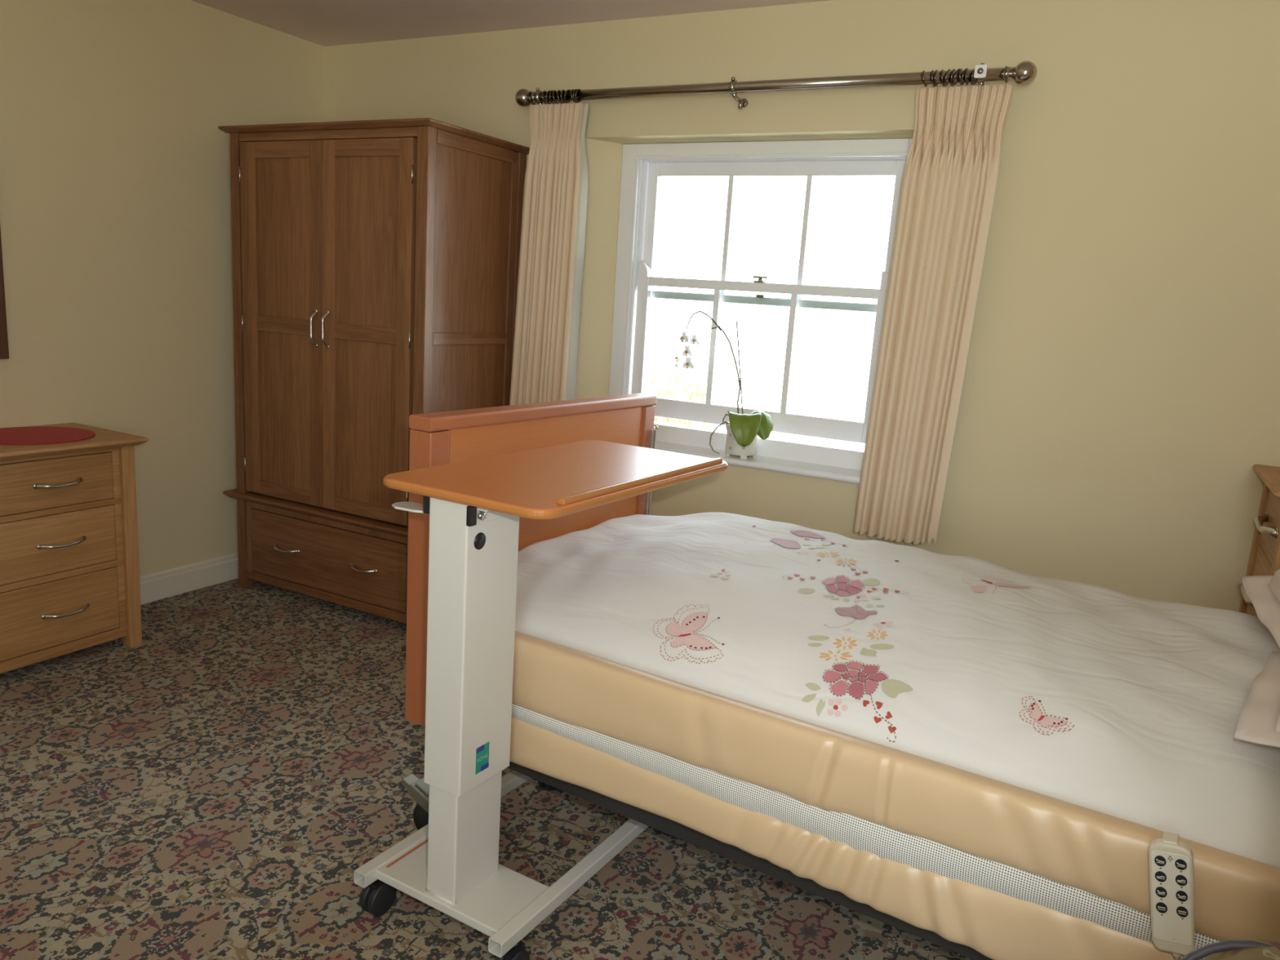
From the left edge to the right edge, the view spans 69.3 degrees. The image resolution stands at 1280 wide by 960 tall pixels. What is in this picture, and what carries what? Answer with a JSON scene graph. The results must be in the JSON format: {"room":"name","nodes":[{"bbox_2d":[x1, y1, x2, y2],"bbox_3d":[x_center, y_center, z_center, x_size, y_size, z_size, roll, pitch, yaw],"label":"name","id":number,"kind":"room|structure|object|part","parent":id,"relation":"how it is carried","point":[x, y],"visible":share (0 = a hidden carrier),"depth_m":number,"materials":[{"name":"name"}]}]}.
{"room":"care facility","nodes":[
{"label":"care facility","id":0,"kind":"room"},
{"bbox_2d":[0,0,324,576],"bbox_3d":[-2.560,-0.496,2.541,0.001,2.400,4.400,9,12,27],"label":"wall","id":1,"kind":"structure","parent":0,"point":[116,206],"depth_m":3.58,"materials":[{"name":"beige paint"}]},
{"bbox_2d":[0,226,8,359],"bbox_3d":[-2.324,-0.724,2.896,0.022,0.700,0.603,9,12,27],"label":"wall mirror","id":2,"kind":"object","parent":1,"relation":"attached to","point":[4,352],"visible":1,"depth_m":3.18,"materials":[{"name":"brown wood"}]},
{"bbox_2d":[139,551,239,604],"bbox_3d":[-2.626,0.623,2.757,0.016,0.118,4.400,9,12,27],"label":"baseboard","id":3,"kind":"structure","parent":1,"relation":"attached to","point":[155,586],"depth_m":3.99,"materials":[{"name":"paint"}]},
{"bbox_2d":[0,577,973,959],"bbox_3d":[-0.739,0.997,1.790,4.320,0.001,4.400,9,12,27],"label":"floor","id":4,"kind":"structure","parent":0,"point":[217,785],"depth_m":2.36,"materials":[{"name":"carpet"}]},
{"bbox_2d":[0,422,148,673],"bbox_3d":[-2.176,0.263,3.029,0.446,0.776,0.958,9,12,27],"label":"dresser","id":5,"kind":"object","parent":4,"relation":"on","point":[69,572],"visible":0.94,"depth_m":3.12,"materials":[{"name":"brown wood"}]},
{"bbox_2d":[0,426,95,444],"bbox_3d":[-2.069,-0.153,3.149,0.370,0.004,0.374,9,12,27],"label":"placemat","id":6,"kind":"object","parent":5,"relation":"on","point":[33,435],"visible":1,"depth_m":3.15,"materials":[{"name":"red fabric"}]},
{"bbox_3d":[-2.025,0.035,2.902,0.023,0.163,0.755,10,12,27],"label":"drawer","id":7,"kind":"part","parent":5,"relation":"part of","materials":[{"name":"brown wood"}]},
{"bbox_3d":[-1.914,0.012,3.056,0.038,0.020,0.161,10,12,27],"label":"handle","id":8,"kind":"part","parent":5,"relation":"part of","materials":[{"name":"silver metal"}]},
{"bbox_3d":[-2.038,0.236,2.942,0.023,0.199,0.755,10,12,27],"label":"drawer","id":9,"kind":"part","parent":5,"relation":"part of","materials":[{"name":"brown wood"}]},
{"bbox_3d":[-2.021,-0.058,2.884,0.023,0.021,0.812,10,12,27],"label":"rail","id":10,"kind":"part","parent":5,"relation":"part of","materials":[{"name":"brown wood"}]},
{"bbox_3d":[-2.054,0.471,2.988,0.023,0.226,0.755,10,12,27],"label":"drawer","id":11,"kind":"part","parent":5,"relation":"part of","materials":[{"name":"brown wood"}]},
{"bbox_3d":[-2.033,0.127,2.921,0.023,0.021,0.812,10,12,27],"label":"rail","id":12,"kind":"part","parent":5,"relation":"part of","materials":[{"name":"brown wood"}]},
{"bbox_3d":[-1.927,0.212,3.095,0.038,0.020,0.161,10,12,27],"label":"handle","id":13,"kind":"part","parent":5,"relation":"part of","materials":[{"name":"silver metal"}]},
{"bbox_3d":[-2.048,0.347,2.964,0.023,0.023,0.812,10,12,27],"label":"rail","id":14,"kind":"part","parent":5,"relation":"part of","materials":[{"name":"brown wood"}]},
{"bbox_3d":[-2.065,0.603,3.014,0.023,0.038,0.812,10,12,27],"label":"rail","id":15,"kind":"part","parent":5,"relation":"part of","materials":[{"name":"brown wood"}]},
{"bbox_3d":[-1.943,0.448,3.141,0.038,0.020,0.161,10,12,27],"label":"handle","id":16,"kind":"part","parent":5,"relation":"part of","materials":[{"name":"silver metal"}]},
{"bbox_3d":[-1.857,0.213,3.290,0.022,0.646,0.026,10,12,27],"label":"rail","id":17,"kind":"part","parent":5,"relation":"part of","materials":[{"name":"brown wood"}]},
{"bbox_3d":[-1.838,0.240,3.326,0.046,0.750,0.046,10,12,27],"label":"leg","id":18,"kind":"part","parent":5,"relation":"part of","materials":[{"name":"brown wood"}]},
{"bbox_2d":[217,117,529,623],"bbox_3d":[-1.126,-0.436,3.925,1.124,1.936,0.645,9,12,27],"label":"wardrobe","id":19,"kind":"object","parent":4,"relation":"on","point":[375,263],"visible":0.8,"depth_m":3.65,"materials":[{"name":"brown wood"}]},
{"bbox_3d":[-1.685,-0.463,3.925,0.044,1.916,0.048,10,12,27],"label":"corner post","id":20,"kind":"part","parent":19,"relation":"part of","materials":[{"name":"brown wood"}]},
{"bbox_3d":[-1.398,-1.294,3.626,0.307,0.062,0.021,10,12,27],"label":"door rail","id":21,"kind":"part","parent":19,"relation":"part of","materials":[{"name":"brown wood"}]},
{"bbox_3d":[-1.441,-0.628,3.756,0.307,0.059,0.021,10,12,27],"label":"door rail","id":22,"kind":"part","parent":19,"relation":"part of","materials":[{"name":"brown wood"}]},
{"bbox_3d":[-1.448,-0.625,3.764,0.443,1.425,0.008,10,12,27],"label":"door","id":23,"kind":"part","parent":19,"relation":"part of","materials":[{"name":"brown wood"}]},
{"bbox_3d":[-1.486,0.052,3.890,0.307,0.055,0.021,10,12,27],"label":"door rail","id":24,"kind":"part","parent":19,"relation":"part of","materials":[{"name":"brown wood"}]},
{"bbox_3d":[-1.502,0.293,3.913,0.154,0.022,0.036,10,12,27],"label":"handle","id":25,"kind":"part","parent":19,"relation":"part of","materials":[{"name":"silver metal"}]},
{"bbox_3d":[-1.286,-0.598,3.649,0.015,0.150,0.037,10,12,27],"label":"handle","id":26,"kind":"part","parent":19,"relation":"part of","materials":[{"name":"silver metal"}]},
{"bbox_3d":[-1.231,-0.589,3.620,0.015,0.150,0.037,10,12,27],"label":"handle","id":27,"kind":"part","parent":19,"relation":"part of","materials":[{"name":"silver metal"}]},
{"bbox_3d":[-1.314,0.482,3.869,0.944,0.038,0.022,10,12,27],"label":"rail","id":28,"kind":"part","parent":19,"relation":"part of","materials":[{"name":"brown wood"}]},
{"bbox_3d":[-1.195,-1.312,3.519,0.944,0.033,0.027,10,12,27],"label":"rail","id":29,"kind":"part","parent":19,"relation":"part of","materials":[{"name":"brown wood"}]},
{"bbox_3d":[-1.299,0.324,3.832,0.877,0.279,0.020,10,12,27],"label":"drawer","id":30,"kind":"part","parent":19,"relation":"part of","materials":[{"name":"brown wood"}]},
{"bbox_3d":[-1.116,0.357,3.713,0.146,0.022,0.036,10,12,27],"label":"handle","id":31,"kind":"part","parent":19,"relation":"part of","materials":[{"name":"silver metal"}]},
{"bbox_3d":[-1.094,0.117,3.687,0.321,0.055,0.021,10,12,27],"label":"door rail","id":32,"kind":"part","parent":19,"relation":"part of","materials":[{"name":"brown wood"}]},
{"bbox_3d":[-1.050,-0.562,3.554,0.321,0.059,0.021,10,12,27],"label":"door rail","id":33,"kind":"part","parent":19,"relation":"part of","materials":[{"name":"brown wood"}]},
{"bbox_3d":[-1.006,-1.229,3.423,0.321,0.062,0.021,10,12,27],"label":"door rail","id":34,"kind":"part","parent":19,"relation":"part of","materials":[{"name":"brown wood"}]},
{"bbox_3d":[-1.048,-0.557,3.556,0.439,1.425,0.008,10,12,27],"label":"door","id":35,"kind":"part","parent":19,"relation":"part of","materials":[{"name":"brown wood"}]},
{"bbox_3d":[-1.063,-1.374,3.743,1.098,0.022,0.640,10,12,27],"label":"cornice","id":36,"kind":"part","parent":19,"relation":"part of","materials":[{"name":"brown wood"}]},
{"bbox_3d":[-0.983,-0.495,4.183,0.994,1.850,0.012,10,12,27],"label":"panel","id":37,"kind":"part","parent":19,"relation":"part of","materials":[{"name":"brown wood"}]},
{"bbox_3d":[-0.819,-0.318,3.477,0.052,1.916,0.048,10,12,27],"label":"corner post","id":38,"kind":"part","parent":19,"relation":"part of","materials":[{"name":"brown wood"}]},
{"bbox_3d":[-0.671,-0.558,3.653,0.020,0.046,0.456,10,12,27],"label":"rail","id":39,"kind":"part","parent":19,"relation":"part of","materials":[{"name":"brown wood"}]},
{"bbox_3d":[-0.678,-0.383,3.707,0.012,1.852,0.519,10,12,27],"label":"panel","id":40,"kind":"part","parent":19,"relation":"part of","materials":[{"name":"brown wood"}]},
{"bbox_3d":[-0.625,-1.265,3.514,0.020,0.049,0.456,10,12,27],"label":"rail","id":41,"kind":"part","parent":19,"relation":"part of","materials":[{"name":"brown wood"}]},
{"bbox_3d":[-0.558,-0.395,3.956,0.052,1.916,0.048,10,12,27],"label":"corner post","id":42,"kind":"part","parent":19,"relation":"part of","materials":[{"name":"brown wood"}]},
{"bbox_2d":[354,440,728,959],"bbox_3d":[-0.199,0.450,2.155,0.460,1.000,0.791,10,13,30],"label":"table","id":43,"kind":"object","parent":4,"relation":"on","point":[450,864],"visible":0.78,"depth_m":1.90,"materials":[{"name":"beech laminate"},{"name":"cream painted metal"},{"name":"black plastic"}]},
{"bbox_3d":[-0.445,0.056,1.848,0.115,0.005,0.054,10,13,30],"label":"release lever","id":44,"kind":"part","parent":43,"relation":"part of","materials":[{"name":"white plastic"}]},
{"bbox_3d":[-0.405,0.045,1.814,0.040,0.038,0.040,10,13,30],"label":"lever mount","id":45,"kind":"part","parent":43,"relation":"part of","materials":[{"name":"black plastic"}]},
{"bbox_3d":[-0.411,0.812,2.322,0.034,0.032,0.760,10,13,30],"label":"rail","id":46,"kind":"part","parent":43,"relation":"part of","materials":[{"name":"white metal"}]},
{"bbox_3d":[-0.385,0.874,2.009,0.344,0.021,0.178,10,13,30],"label":"plate","id":47,"kind":"part","parent":43,"relation":"part of","materials":[{"name":"white metal"}]},
{"bbox_3d":[-0.091,0.869,2.139,0.034,0.032,0.756,10,13,30],"label":"rail","id":48,"kind":"part","parent":43,"relation":"part of","materials":[{"name":"white metal"}]},
{"bbox_2d":[400,393,992,959],"bbox_3d":[0.575,0.465,2.165,2.107,1.067,1.036,11,13,31],"label":"bed","id":49,"kind":"object","parent":4,"relation":"on","point":[442,437],"visible":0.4,"depth_m":2.27,"materials":[{"name":"brown wood"}]},
{"bbox_3d":[-0.519,0.239,2.251,0.071,0.730,0.062,11,13,31],"label":"footboard post","id":50,"kind":"part","parent":49,"relation":"part of","materials":[{"name":"brown wood"}]},
{"bbox_3d":[-0.475,0.221,2.259,0.005,0.693,0.006,11,13,31],"label":"panel trim","id":51,"kind":"part","parent":49,"relation":"part of","materials":[{"name":"brown wood"}]},
{"bbox_3d":[-0.263,0.160,2.636,0.045,0.694,0.880,11,13,31],"label":"footboard panel","id":52,"kind":"part","parent":49,"relation":"part of","materials":[{"name":"brown wood"}]},
{"bbox_3d":[-0.010,0.108,2.988,0.005,0.693,0.006,11,13,31],"label":"panel trim","id":53,"kind":"part","parent":49,"relation":"part of","materials":[{"name":"brown wood"}]},
{"bbox_3d":[-0.019,0.118,3.034,0.071,0.730,0.062,11,13,31],"label":"footboard post","id":54,"kind":"part","parent":49,"relation":"part of","materials":[{"name":"brown wood"}]},
{"bbox_3d":[0.579,0.730,2.186,1.880,0.060,0.960,11,13,31],"label":"under frame","id":55,"kind":"part","parent":49,"relation":"part of","materials":[{"name":"beige leather"}]},
{"bbox_2d":[509,631,1279,959],"bbox_3d":[0.368,0.612,1.669,1.860,0.318,0.072,11,13,31],"label":"bumper cover","id":56,"kind":"object","parent":49,"relation":"attached to","point":[1000,870],"visible":0.86,"depth_m":1.61,"materials":[{"name":"beige leather"}]},
{"bbox_2d":[1148,831,1195,959],"bbox_3d":[0.804,0.693,1.375,0.135,0.344,0.073,1,11,-13],"label":"handset","id":57,"kind":"object","parent":56,"relation":"hanging from","point":[1171,860],"visible":0.98,"depth_m":1.34,"materials":[{"name":"beige plastic"}]},
{"bbox_3d":[0.769,0.605,1.340,0.048,0.134,0.002,-1,5,33],"label":"plate","id":58,"kind":"part","parent":57,"relation":"part of","materials":[{"name":"beige plastic"}]},
{"bbox_3d":[0.818,0.771,1.400,0.017,0.180,0.110,-1,5,33],"label":"cord","id":59,"kind":"part","parent":57,"relation":"part of","materials":[{"name":"beige plastic"}]},
{"bbox_2d":[515,511,1279,868],"bbox_3d":[0.628,0.400,2.136,2.020,0.330,1.050,11,13,31],"label":"duvet","id":60,"kind":"object","parent":49,"relation":"on","point":[1105,700],"visible":0.95,"depth_m":1.84,"materials":[{"name":"white fabric"}]},
{"bbox_2d":[1234,650,1279,747],"bbox_3d":[1.290,0.378,1.460,0.542,0.181,0.520,12,14,37],"label":"pillow","id":61,"kind":"object","parent":60,"relation":"on","point":[1259,721],"visible":1,"depth_m":1.52,"materials":[{"name":"pink fabric"}]},
{"bbox_2d":[1240,568,1279,648],"bbox_3d":[1.535,0.260,1.820,0.538,0.212,0.566,9,12,25],"label":"pillow","id":62,"kind":"object","parent":60,"relation":"on","point":[1263,591],"visible":1,"depth_m":2.00,"materials":[{"name":"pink fabric"}]},
{"bbox_2d":[1181,939,1279,959],"bbox_3d":[0.778,0.680,0.620,0.798,1.265,0.715,11,13,33],"label":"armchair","id":63,"kind":"object","parent":4,"relation":"on","point":[1229,949],"visible":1,"depth_m":1.02,"materials":[{"name":"brown fabric"}]},
{"bbox_2d":[1239,464,1279,617],"bbox_3d":[1.870,0.516,2.498,0.481,1.005,0.534,9,12,27],"label":"dresser","id":64,"kind":"object","parent":4,"relation":"on","point":[1264,556],"visible":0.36,"depth_m":2.58,"materials":[{"name":"brown wood"}]},
{"bbox_3d":[1.702,0.319,2.571,0.047,0.032,0.267,10,12,27],"label":"handle","id":65,"kind":"part","parent":64,"relation":"part of","materials":[{"name":"silver metal"}]},
{"bbox_3d":[1.714,0.403,2.564,0.024,0.020,0.387,10,12,27],"label":"rail","id":66,"kind":"part","parent":64,"relation":"part of","materials":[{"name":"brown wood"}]},
{"bbox_3d":[1.808,0.472,2.771,0.046,0.977,0.044,10,12,27],"label":"leg","id":67,"kind":"part","parent":64,"relation":"part of","materials":[{"name":"brown wood"}]},
{"bbox_3d":[1.719,0.304,2.545,0.024,0.178,0.381,10,12,27],"label":"drawer","id":68,"kind":"part","parent":64,"relation":"part of","materials":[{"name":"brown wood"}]},
{"bbox_3d":[1.715,0.123,2.533,0.047,0.032,0.267,10,12,27],"label":"handle","id":69,"kind":"part","parent":64,"relation":"part of","materials":[{"name":"silver metal"}]},
{"bbox_3d":[1.727,0.205,2.525,0.024,0.020,0.387,10,12,27],"label":"rail","id":70,"kind":"part","parent":64,"relation":"part of","materials":[{"name":"brown wood"}]},
{"bbox_3d":[1.731,0.120,2.509,0.024,0.149,0.381,10,12,27],"label":"drawer","id":71,"kind":"part","parent":64,"relation":"part of","materials":[{"name":"brown wood"}]},
{"bbox_3d":[1.605,0.533,2.397,0.046,0.977,0.044,10,12,27],"label":"leg","id":72,"kind":"part","parent":64,"relation":"part of","materials":[{"name":"brown wood"}]},
{"bbox_2d":[191,0,831,46],"bbox_3d":[-0.585,-1.354,1.329,4.320,0.001,4.400,9,12,27],"label":"ceiling","id":73,"kind":"structure","parent":0,"point":[325,23],"depth_m":3.60,"materials":[{"name":"white paint"}]},
{"bbox_2d":[324,0,1279,612],"bbox_3d":[0.443,-0.504,3.590,4.320,2.400,0.270,9,12,27],"label":"wall","id":74,"kind":"structure","parent":0,"point":[1120,401],"depth_m":2.94,"materials":[{"name":"beige paint"}]},
{"bbox_2d":[608,137,912,484],"bbox_3d":[0.397,-0.677,3.569,1.443,1.204,0.313,9,12,27],"label":"window","id":75,"kind":"structure","parent":74,"relation":"attached to","point":[644,166],"depth_m":3.61,"materials":[{"name":"white paint"}]},
{"bbox_2d":[674,310,773,458],"bbox_3d":[0.311,-0.370,3.565,0.439,0.544,0.193,9,12,27],"label":"potted orchid","id":76,"kind":"object","parent":75,"relation":"on","point":[743,430],"visible":1,"depth_m":3.53,"materials":[{"name":"green plant"}]},
{"bbox_3d":[0.148,-0.486,3.644,0.020,0.040,0.055,2,11,-11],"label":"flower","id":77,"kind":"part","parent":76,"relation":"part of","materials":[{"name":"white plant"}]},
{"bbox_3d":[0.169,-0.560,3.608,0.024,0.047,0.065,-6,15,-41],"label":"flower","id":78,"kind":"part","parent":76,"relation":"part of","materials":[{"name":"white plant"}]},
{"bbox_3d":[0.183,-0.505,3.604,0.068,0.050,0.026,10,12,27],"label":"flower","id":79,"kind":"part","parent":76,"relation":"part of","materials":[{"name":"white plant"}]},
{"bbox_3d":[0.189,-0.458,3.604,0.071,0.052,0.026,10,12,27],"label":"flower","id":80,"kind":"part","parent":76,"relation":"part of","materials":[{"name":"white plant"}]},
{"bbox_3d":[0.211,-0.548,3.593,0.062,0.045,0.022,7,12,16],"label":"flower","id":81,"kind":"part","parent":76,"relation":"part of","materials":[{"name":"white plant"}]},
{"bbox_3d":[0.285,-0.426,3.590,0.263,0.448,0.012,9,12,25],"label":"flower stem","id":82,"kind":"part","parent":76,"relation":"part of","materials":[{"name":"green plant"}]},
{"bbox_3d":[0.394,-0.154,3.581,0.147,0.125,0.147,10,12,27],"label":"pot","id":83,"kind":"part","parent":76,"relation":"part of","materials":[{"name":"white ceramic"}]},
{"bbox_3d":[0.325,-0.090,3.619,1.443,0.025,0.169,10,12,27],"label":"sill","id":84,"kind":"part","parent":75,"relation":"part of","materials":[{"name":"white paint"}]},
{"bbox_3d":[0.439,-0.488,3.649,1.042,0.569,0.036,10,12,27],"label":"sash","id":85,"kind":"part","parent":75,"relation":"part of","materials":[{"name":"white paint"}]},
{"bbox_3d":[0.488,-0.954,3.596,1.052,0.539,0.038,10,12,27],"label":"sash","id":86,"kind":"part","parent":75,"relation":"part of","materials":[{"name":"white paint"}]},
{"bbox_2d":[515,61,1037,109],"bbox_3d":[0.369,-1.364,3.264,1.924,0.097,0.125,9,12,27],"label":"pole","id":87,"kind":"object","parent":74,"relation":"attached to","point":[1024,73],"visible":0.93,"depth_m":3.15,"materials":[{"name":"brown metal"}]},
{"bbox_2d":[509,88,589,405],"bbox_3d":[-0.381,-0.764,3.737,0.308,1.528,0.122,9,12,27],"label":"curtain","id":88,"kind":"object","parent":87,"relation":"hanging from","point":[552,251],"visible":0.82,"depth_m":3.67,"materials":[{"name":"beige fabric"}]},
{"bbox_2d":[853,66,1014,544],"bbox_3d":[0.954,-0.540,3.052,0.337,1.531,0.111,9,12,23],"label":"curtain","id":89,"kind":"object","parent":87,"relation":"hanging from","point":[950,176],"visible":1,"depth_m":3.02,"materials":[{"name":"beige fabric"}]},
{"bbox_3d":[1.049,-1.258,2.849,0.036,0.038,0.008,10,12,27],"label":"bracket plate","id":90,"kind":"part","parent":87,"relation":"part of","materials":[{"name":"white paint"}]},
{"label":"outside","id":91,"kind":"structure","parent":0,"visible":0},
{"bbox_3d":[0.224,0.358,7.315,1.800,0.050,1.300,9,12,27],"label":"ground","id":92,"kind":"structure","parent":91,"visible":0},
{"bbox_2d":[645,368,715,427],"bbox_3d":[0.240,-0.253,7.139,0.729,1.219,0.621,9,12,27],"label":"bush","id":93,"kind":"object","parent":92,"relation":"on","point":[702,395],"visible":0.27,"depth_m":7.06,"materials":[{"name":"yellow plant"}]},
{"bbox_3d":[0.229,-0.075,7.185,0.330,0.853,0.026,10,12,27],"label":"stem","id":94,"kind":"part","parent":93,"relation":"part of","materials":[{"name":"plant"}]}
]}

